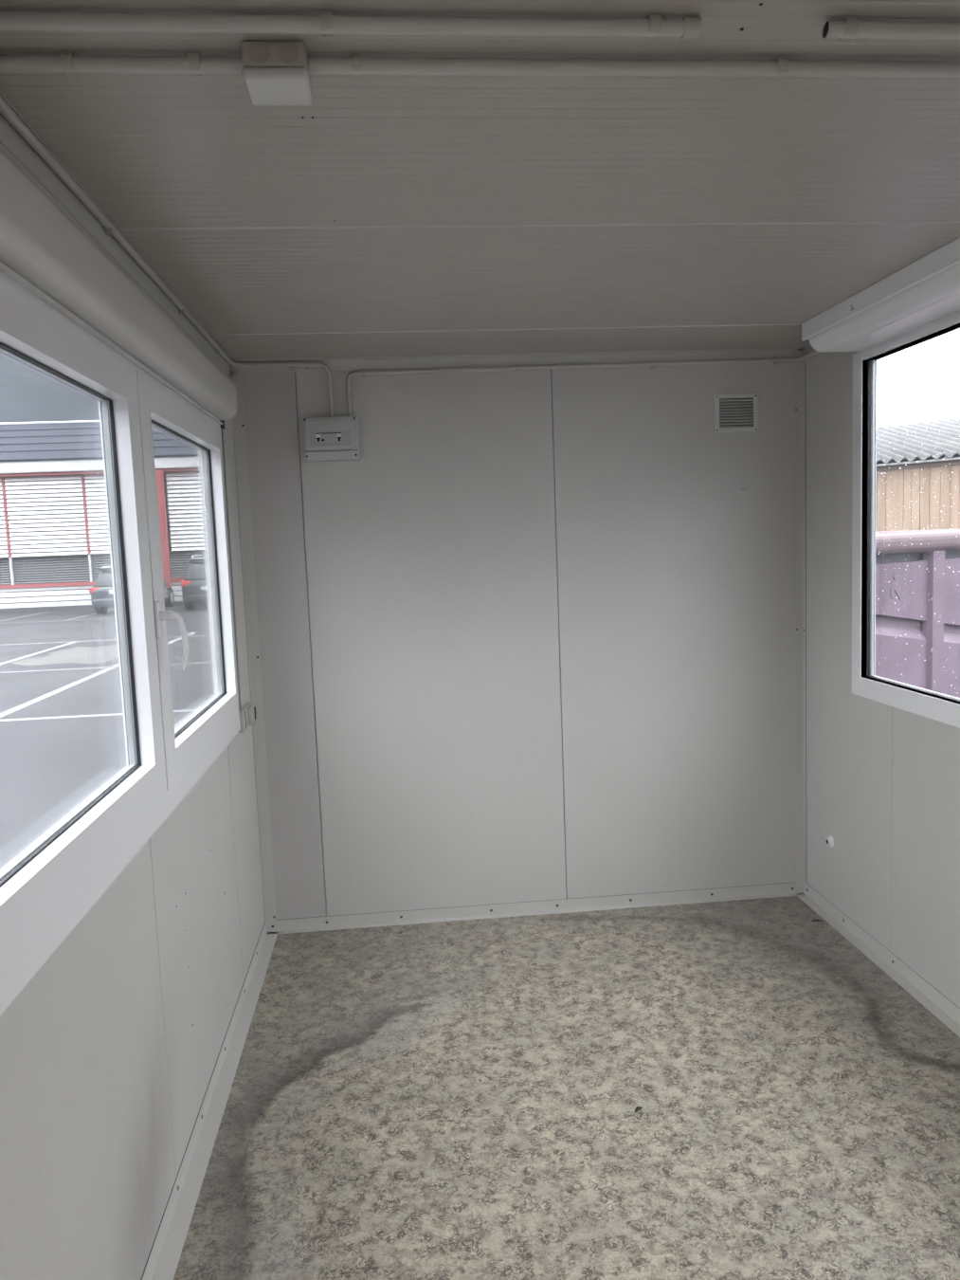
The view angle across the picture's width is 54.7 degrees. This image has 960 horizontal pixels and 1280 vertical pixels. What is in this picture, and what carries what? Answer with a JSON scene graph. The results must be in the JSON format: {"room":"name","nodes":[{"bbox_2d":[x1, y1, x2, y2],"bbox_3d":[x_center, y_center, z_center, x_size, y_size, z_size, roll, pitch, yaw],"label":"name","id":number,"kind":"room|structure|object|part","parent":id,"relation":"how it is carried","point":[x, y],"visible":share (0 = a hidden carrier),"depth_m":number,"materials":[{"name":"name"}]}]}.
{"room":"portable office cabin","nodes":[
{"label":"portable office cabin","id":0,"kind":"room"},
{"bbox_2d":[0,142,265,1279],"bbox_3d":[-0.741,0.352,1.488,0.071,2.388,4.490,-3,6,-5],"label":"wall","id":1,"kind":"structure","parent":0,"point":[109,1053],"depth_m":1.92,"materials":[{"name":"metal"}]},
{"bbox_2d":[0,91,233,377],"bbox_3d":[-0.741,-0.807,1.369,0.020,0.060,4.347,-3,6,-5],"label":"trim","id":2,"kind":"structure","parent":1,"relation":"attached to","point":[10,138],"depth_m":1.90,"materials":[{"name":"metal"}]},
{"bbox_2d":[0,149,237,424],"bbox_3d":[-0.769,-0.711,2.068,0.076,0.169,2.258,-3,6,-5],"label":"box","id":3,"kind":"object","parent":1,"relation":"attached to","point":[39,242],"visible":1,"depth_m":1.71,"materials":[{"name":"grey plastic"}]},
{"bbox_2d":[0,261,240,1015],"bbox_3d":[-0.776,-0.111,2.190,0.145,1.085,2.150,-3,6,-5],"label":"window","id":4,"kind":"structure","parent":1,"relation":"in","point":[45,890],"depth_m":2.07,"materials":[{"name":"white plastic"}]},
{"bbox_3d":[-0.756,-0.076,1.680,0.064,0.990,1.008,-3,6,-5],"label":"sash","id":5,"kind":"part","parent":4,"relation":"part of","materials":[{"name":"white plastic"}]},
{"bbox_3d":[-0.763,-0.047,2.204,0.011,0.090,0.026,-3,6,-5],"label":"handle","id":6,"kind":"part","parent":4,"relation":"part of","materials":[{"name":"white plastic"}]},
{"bbox_3d":[-0.729,0.004,2.216,0.067,0.148,0.034,-5,7,-25],"label":"lever","id":7,"kind":"part","parent":4,"relation":"part of","materials":[{"name":"white plastic"}]},
{"bbox_3d":[-0.850,-0.179,2.700,0.064,0.990,1.032,-3,6,-5],"label":"sash","id":8,"kind":"part","parent":4,"relation":"part of","materials":[{"name":"white plastic"}]},
{"bbox_2d":[0,95,334,417],"bbox_3d":[-0.557,-0.738,1.404,0.383,0.219,4.329,-3,6,-5],"label":"conduit","id":9,"kind":"object","parent":1,"relation":"attached to","point":[6,110],"visible":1,"depth_m":2.04,"materials":[{"name":"grey plastic"}]},
{"bbox_2d":[140,921,277,1279],"bbox_3d":[-0.643,1.370,1.594,0.048,0.055,4.338,-3,6,-5],"label":"baseboard","id":10,"kind":"structure","parent":1,"relation":"attached to","point":[163,1259],"depth_m":2.46,"materials":[{"name":"metal"}]},
{"bbox_2d":[219,420,241,709],"bbox_3d":[-0.888,-0.261,3.312,0.010,1.038,0.065,-3,6,-5],"label":"strap","id":11,"kind":"object","parent":1,"relation":"attached to","point":[222,421],"visible":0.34,"depth_m":3.31,"materials":[{"name":"grey"}]},
{"bbox_2d":[238,702,256,732],"bbox_3d":[-0.859,0.283,3.431,0.037,0.080,0.205,-3,6,-5],"label":"strap winder","id":12,"kind":"object","parent":1,"relation":"attached to","point":[247,712],"visible":0.92,"depth_m":3.42,"materials":[{"name":"grey plastic"}]},
{"bbox_2d":[0,0,959,359],"bbox_3d":[0.365,-0.938,1.459,2.390,0.102,4.490,-3,6,-5],"label":"ceiling","id":13,"kind":"structure","parent":0,"point":[381,215],"depth_m":1.83,"materials":[{"name":"metal"}]},
{"bbox_2d":[241,40,312,105],"bbox_3d":[-0.296,-0.827,1.356,0.093,0.052,0.092,-3,6,-5],"label":"junction box","id":14,"kind":"object","parent":13,"relation":"attached to","point":[273,72],"visible":0.99,"depth_m":1.32,"materials":[{"name":"grey plastic"}]},
{"bbox_3d":[-0.295,-0.809,1.359,0.093,0.016,0.089,-3,6,-5],"label":"lid","id":15,"kind":"part","parent":14,"relation":"part of","materials":[{"name":"grey plastic"}]},
{"bbox_2d":[0,10,702,39],"bbox_3d":[-0.201,-0.832,1.256,1.018,0.027,0.032,-3,6,-5],"label":"conduit","id":16,"kind":"object","parent":13,"relation":"attached to","point":[326,24],"visible":1,"depth_m":1.25,"materials":[{"name":"grey plastic"}]},
{"bbox_2d":[0,51,959,78],"bbox_3d":[0.278,-0.867,1.406,2.000,0.025,0.032,-3,6,-5],"label":"conduit","id":17,"kind":"object","parent":13,"relation":"attached to","point":[69,64],"visible":0.98,"depth_m":1.38,"materials":[{"name":"grey plastic"}]},
{"bbox_2d":[822,16,959,41],"bbox_3d":[0.886,-0.885,1.350,0.798,0.025,0.032,-3,6,-5],"label":"conduit","id":18,"kind":"object","parent":13,"relation":"attached to","point":[848,28],"visible":1,"depth_m":1.31,"materials":[{"name":"grey plastic"}]},
{"bbox_2d":[241,361,797,932],"bbox_3d":[0.213,0.075,3.777,2.390,2.389,0.072,-3,6,-5],"label":"wall","id":19,"kind":"structure","parent":0,"point":[536,642],"depth_m":3.73,"materials":[{"name":"grey"}]},
{"bbox_2d":[229,372,276,922],"bbox_3d":[-0.884,0.060,3.628,0.043,2.162,0.024,-3,6,-5],"label":"trim","id":20,"kind":"structure","parent":19,"relation":"attached to","point":[239,422],"depth_m":3.63,"materials":[{"name":"metal"}]},
{"bbox_2d":[302,416,360,461],"bbox_3d":[-0.569,-0.769,3.552,0.208,0.163,0.067,-3,6,-5],"label":"box","id":21,"kind":"object","parent":19,"relation":"attached to","point":[337,438],"visible":1,"depth_m":3.53,"materials":[{"name":"grey plastic"}]},
{"bbox_3d":[-0.573,-0.767,3.527,0.094,0.038,0.001,-3,6,-5],"label":"breaker panel","id":22,"kind":"part","parent":21,"relation":"part of","materials":[{"name":"grey plastic"}]},
{"bbox_3d":[-0.566,-0.764,3.527,0.156,0.056,0.004,-3,6,-5],"label":"door","id":23,"kind":"part","parent":21,"relation":"part of","materials":[{"name":"grey plastic"}]},
{"bbox_2d":[230,347,805,373],"bbox_3d":[0.173,-1.084,3.602,2.250,0.043,0.040,-3,6,-5],"label":"trim","id":24,"kind":"structure","parent":19,"relation":"attached to","point":[369,363],"depth_m":3.61,"materials":[{"name":"metal"}]},
{"bbox_2d":[266,881,806,933],"bbox_3d":[0.257,1.105,3.835,2.246,0.047,0.030,-3,6,-5],"label":"baseboard","id":25,"kind":"structure","parent":19,"relation":"attached to","point":[759,891],"depth_m":3.84,"materials":[{"name":"metal"}]},
{"bbox_2d":[346,349,821,416],"bbox_3d":[0.406,-0.975,3.452,1.813,0.191,0.400,-3,6,-5],"label":"conduit","id":26,"kind":"object","parent":19,"relation":"attached to","point":[517,368],"visible":0.98,"depth_m":3.62,"materials":[{"name":"grey plastic"}]},
{"bbox_2d":[713,393,758,433],"bbox_3d":[1.023,-0.905,3.710,0.176,0.148,0.013,-3,6,-5],"label":"air vent","id":27,"kind":"object","parent":19,"relation":"in","point":[732,412],"visible":1,"depth_m":3.71,"materials":[{"name":"white plastic"}]},
{"bbox_2d":[795,359,806,884],"bbox_3d":[1.319,-0.044,3.816,0.031,2.162,0.032,-3,6,-5],"label":"trim","id":28,"kind":"structure","parent":19,"relation":"attached to","point":[800,366],"depth_m":3.81,"materials":[{"name":"metal"}]},
{"bbox_2d":[173,896,959,1279],"bbox_3d":[0.456,1.414,1.705,2.390,0.140,4.490,-3,6,-5],"label":"floor","id":29,"kind":"structure","parent":0,"point":[455,1100],"depth_m":2.51,"materials":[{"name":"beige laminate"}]},
{"bbox_2d":[804,351,959,1007],"bbox_3d":[1.570,0.245,1.653,0.071,2.388,4.420,-3,6,-5],"label":"wall","id":30,"kind":"structure","parent":0,"point":[884,780],"depth_m":3.40,"materials":[{"name":"metal"}]},
{"bbox_2d":[797,343,825,362],"bbox_3d":[1.473,-0.918,1.561,0.030,0.050,4.347,-3,6,-5],"label":"trim","id":31,"kind":"structure","parent":30,"relation":"attached to","point":[809,348],"depth_m":3.65,"materials":[{"name":"metal"}]},
{"bbox_2d":[825,835,834,847],"bbox_3d":[1.379,0.796,3.667,0.016,0.048,0.048,-3,6,-5],"label":"wall outlet","id":32,"kind":"object","parent":30,"relation":"attached to","point":[830,841],"visible":1,"depth_m":3.66,"materials":[{"name":"white plastic"}]},
{"bbox_2d":[797,882,959,1037],"bbox_3d":[1.552,1.266,1.784,0.042,0.053,4.338,-3,6,-5],"label":"baseboard","id":33,"kind":"structure","parent":30,"relation":"attached to","point":[947,1012],"depth_m":3.25,"materials":[{"name":"metal"}]},
{"bbox_2d":[802,237,959,351],"bbox_3d":[1.325,-0.948,2.196,0.211,0.108,2.138,-3,6,-5],"label":"box","id":34,"kind":"object","parent":30,"relation":"attached to","point":[927,290],"visible":1,"depth_m":2.73,"materials":[{"name":"white plastic"}]},
{"bbox_2d":[852,310,959,728],"bbox_3d":[1.456,-0.313,2.417,0.056,1.218,1.925,-3,6,-5],"label":"window","id":35,"kind":"structure","parent":30,"relation":"in","point":[941,707],"depth_m":3.27,"materials":[{"name":"white plastic"}]},
{"label":"outside","id":36,"kind":"structure","parent":0,"visible":0},
{"bbox_2d":[0,603,215,870],"bbox_3d":[-102.175,4.320,14.988,520.000,0.404,680.000,-3,6,-5],"label":"ground","id":37,"kind":"structure","parent":36,"point":[63,738],"depth_m":11.08,"materials":[{"name":"grey asphalt"}]},
{"bbox_2d":[0,420,205,612],"bbox_3d":[-13.149,-5.121,37.697,50.600,6.820,12.650,-3,6,-5],"label":"office building","id":38,"kind":"structure","parent":37,"relation":"on","point":[54,536],"depth_m":31.91,"materials":[{"name":"metal"},{"name":"glass"}]},
{"bbox_2d":[0,477,8,557],"bbox_3d":[-17.415,-4.092,31.479,2.520,2.674,0.065,-3,6,-5],"label":"blind","id":39,"kind":"object","parent":38,"relation":"hanging from","point":[3,554],"depth_m":31.59,"materials":[{"name":"white metal"}]},
{"bbox_2d":[0,557,11,584],"bbox_3d":[-17.357,-2.311,31.785,2.520,0.894,0.035,-3,6,-5],"label":"blind","id":40,"kind":"object","parent":38,"relation":"hanging from","point":[5,572],"depth_m":31.92,"materials":[{"name":"grey metal"}]},
{"bbox_2d":[4,475,87,557],"bbox_3d":[-14.808,-4.217,31.705,2.520,2.674,0.065,-3,6,-5],"label":"blind","id":41,"kind":"object","parent":38,"relation":"hanging from","point":[17,548],"depth_m":31.70,"materials":[{"name":"white metal"}]},
{"bbox_2d":[13,554,90,584],"bbox_3d":[-14.749,-2.436,32.011,2.520,0.894,0.035,-3,6,-5],"label":"blind","id":42,"kind":"object","parent":38,"relation":"hanging from","point":[68,568],"depth_m":32.06,"materials":[{"name":"grey metal"}]},
{"bbox_2d":[84,475,109,554],"bbox_3d":[-12.200,-4.341,31.931,2.520,2.674,0.065,-3,6,-5],"label":"blind","id":43,"kind":"object","parent":38,"relation":"hanging from","point":[93,545],"depth_m":31.85,"materials":[{"name":"white metal"}]},
{"bbox_2d":[91,553,110,580],"bbox_3d":[-12.142,-2.560,32.237,2.520,0.894,0.035,-3,6,-5],"label":"blind","id":44,"kind":"object","parent":38,"relation":"hanging from","point":[99,560],"depth_m":32.18,"materials":[{"name":"grey metal"}]},
{"bbox_3d":[-10.833,-3.479,31.817,0.260,4.600,0.250,-3,6,-5],"label":"post","id":45,"kind":"part","parent":38,"relation":"part of","materials":[{"name":"red metal"}]},
{"bbox_2d":[165,472,204,550],"bbox_3d":[-9.538,-4.468,32.162,2.410,2.674,0.065,-3,6,-5],"label":"blind","id":46,"kind":"object","parent":38,"relation":"hanging from","point":[185,538],"depth_m":32.10,"materials":[{"name":"white metal"}]},
{"bbox_2d":[169,550,205,577],"bbox_3d":[-9.535,-2.684,32.463,2.520,0.894,0.035,-3,6,-5],"label":"blind","id":47,"kind":"object","parent":38,"relation":"hanging from","point":[179,560],"depth_m":32.42,"materials":[{"name":"grey metal"}]},
{"bbox_2d":[89,565,174,613],"bbox_3d":[-11.100,-1.691,29.854,1.774,1.474,3.750,-3,6,-5],"label":"car","id":48,"kind":"object","parent":37,"relation":"on","point":[101,593],"visible":0.47,"depth_m":28.13,"materials":[{"name":"grey paint"}]},
{"bbox_2d":[89,586,98,593],"bbox_3d":[-11.655,-1.496,28.070,0.280,0.180,0.145,-3,6,-5],"label":"tail lamp","id":49,"kind":"object","parent":48,"relation":"attached to","point":[95,590],"depth_m":27.99,"materials":[{"name":"red plastic"}]},
{"bbox_3d":[-11.090,-2.054,29.541,1.590,0.660,2.900,-3,6,-5],"label":"cabin glass","id":50,"kind":"part","parent":48,"relation":"part of","materials":[{"name":"grey glass"}]},
{"bbox_2d":[180,554,208,609],"bbox_3d":[-8.451,-1.944,30.222,1.824,1.698,3.650,-3,6,-5],"label":"car","id":51,"kind":"object","parent":37,"relation":"on","point":[194,586],"visible":0.49,"depth_m":28.49,"materials":[{"name":"grey paint"}]},
{"bbox_2d":[180,580,189,586],"bbox_3d":[-9.034,-1.732,28.487,0.280,0.180,0.145,-3,6,-5],"label":"tail lamp","id":52,"kind":"object","parent":51,"relation":"attached to","point":[184,583],"depth_m":28.41,"materials":[{"name":"red plastic"}]},
{"bbox_3d":[-8.446,-2.326,29.957,1.640,0.730,2.900,-3,6,-5],"label":"cabin glass","id":53,"kind":"part","parent":51,"relation":"part of","materials":[{"name":"grey glass"}]},
{"bbox_2d":[875,529,959,698],"bbox_3d":[2.842,0.030,7.180,4.160,1.691,2.000,-7,7,-36],"label":"container","id":54,"kind":"object","parent":37,"relation":"on","point":[944,590],"visible":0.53,"depth_m":5.99,"materials":[{"name":"purple metal"}]},
{"bbox_3d":[2.519,0.214,5.840,1.105,1.387,0.100,-7,7,-36],"label":"panel","id":55,"kind":"part","parent":54,"relation":"part of","materials":[{"name":"purple paint"}]},
{"bbox_3d":[3.329,-0.591,6.421,4.060,0.140,0.040,-7,7,-36],"label":"rusty rail","id":56,"kind":"part","parent":54,"relation":"part of","materials":[{"name":"grey"}]},
{"bbox_3d":[3.404,0.112,6.493,1.105,1.387,0.100,-7,7,-36],"label":"panel","id":57,"kind":"part","parent":54,"relation":"part of","materials":[{"name":"purple paint"}]},
{"bbox_2d":[876,418,959,531],"bbox_3d":[8.270,-2.090,16.294,6.780,3.595,22.685,-8,8,-44],"label":"shed","id":58,"kind":"object","parent":37,"relation":"on","point":[909,449],"visible":0.13,"depth_m":13.73,"materials":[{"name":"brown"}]},
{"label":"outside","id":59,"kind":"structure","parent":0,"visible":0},
{"bbox_2d":[0,352,99,422],"bbox_3d":[-63.154,-44.324,-6.540,558.530,99.769,679.968,-3,6,-5],"label":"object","id":60,"kind":"structure","parent":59,"point":[27,393],"depth_m":194.32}
]}

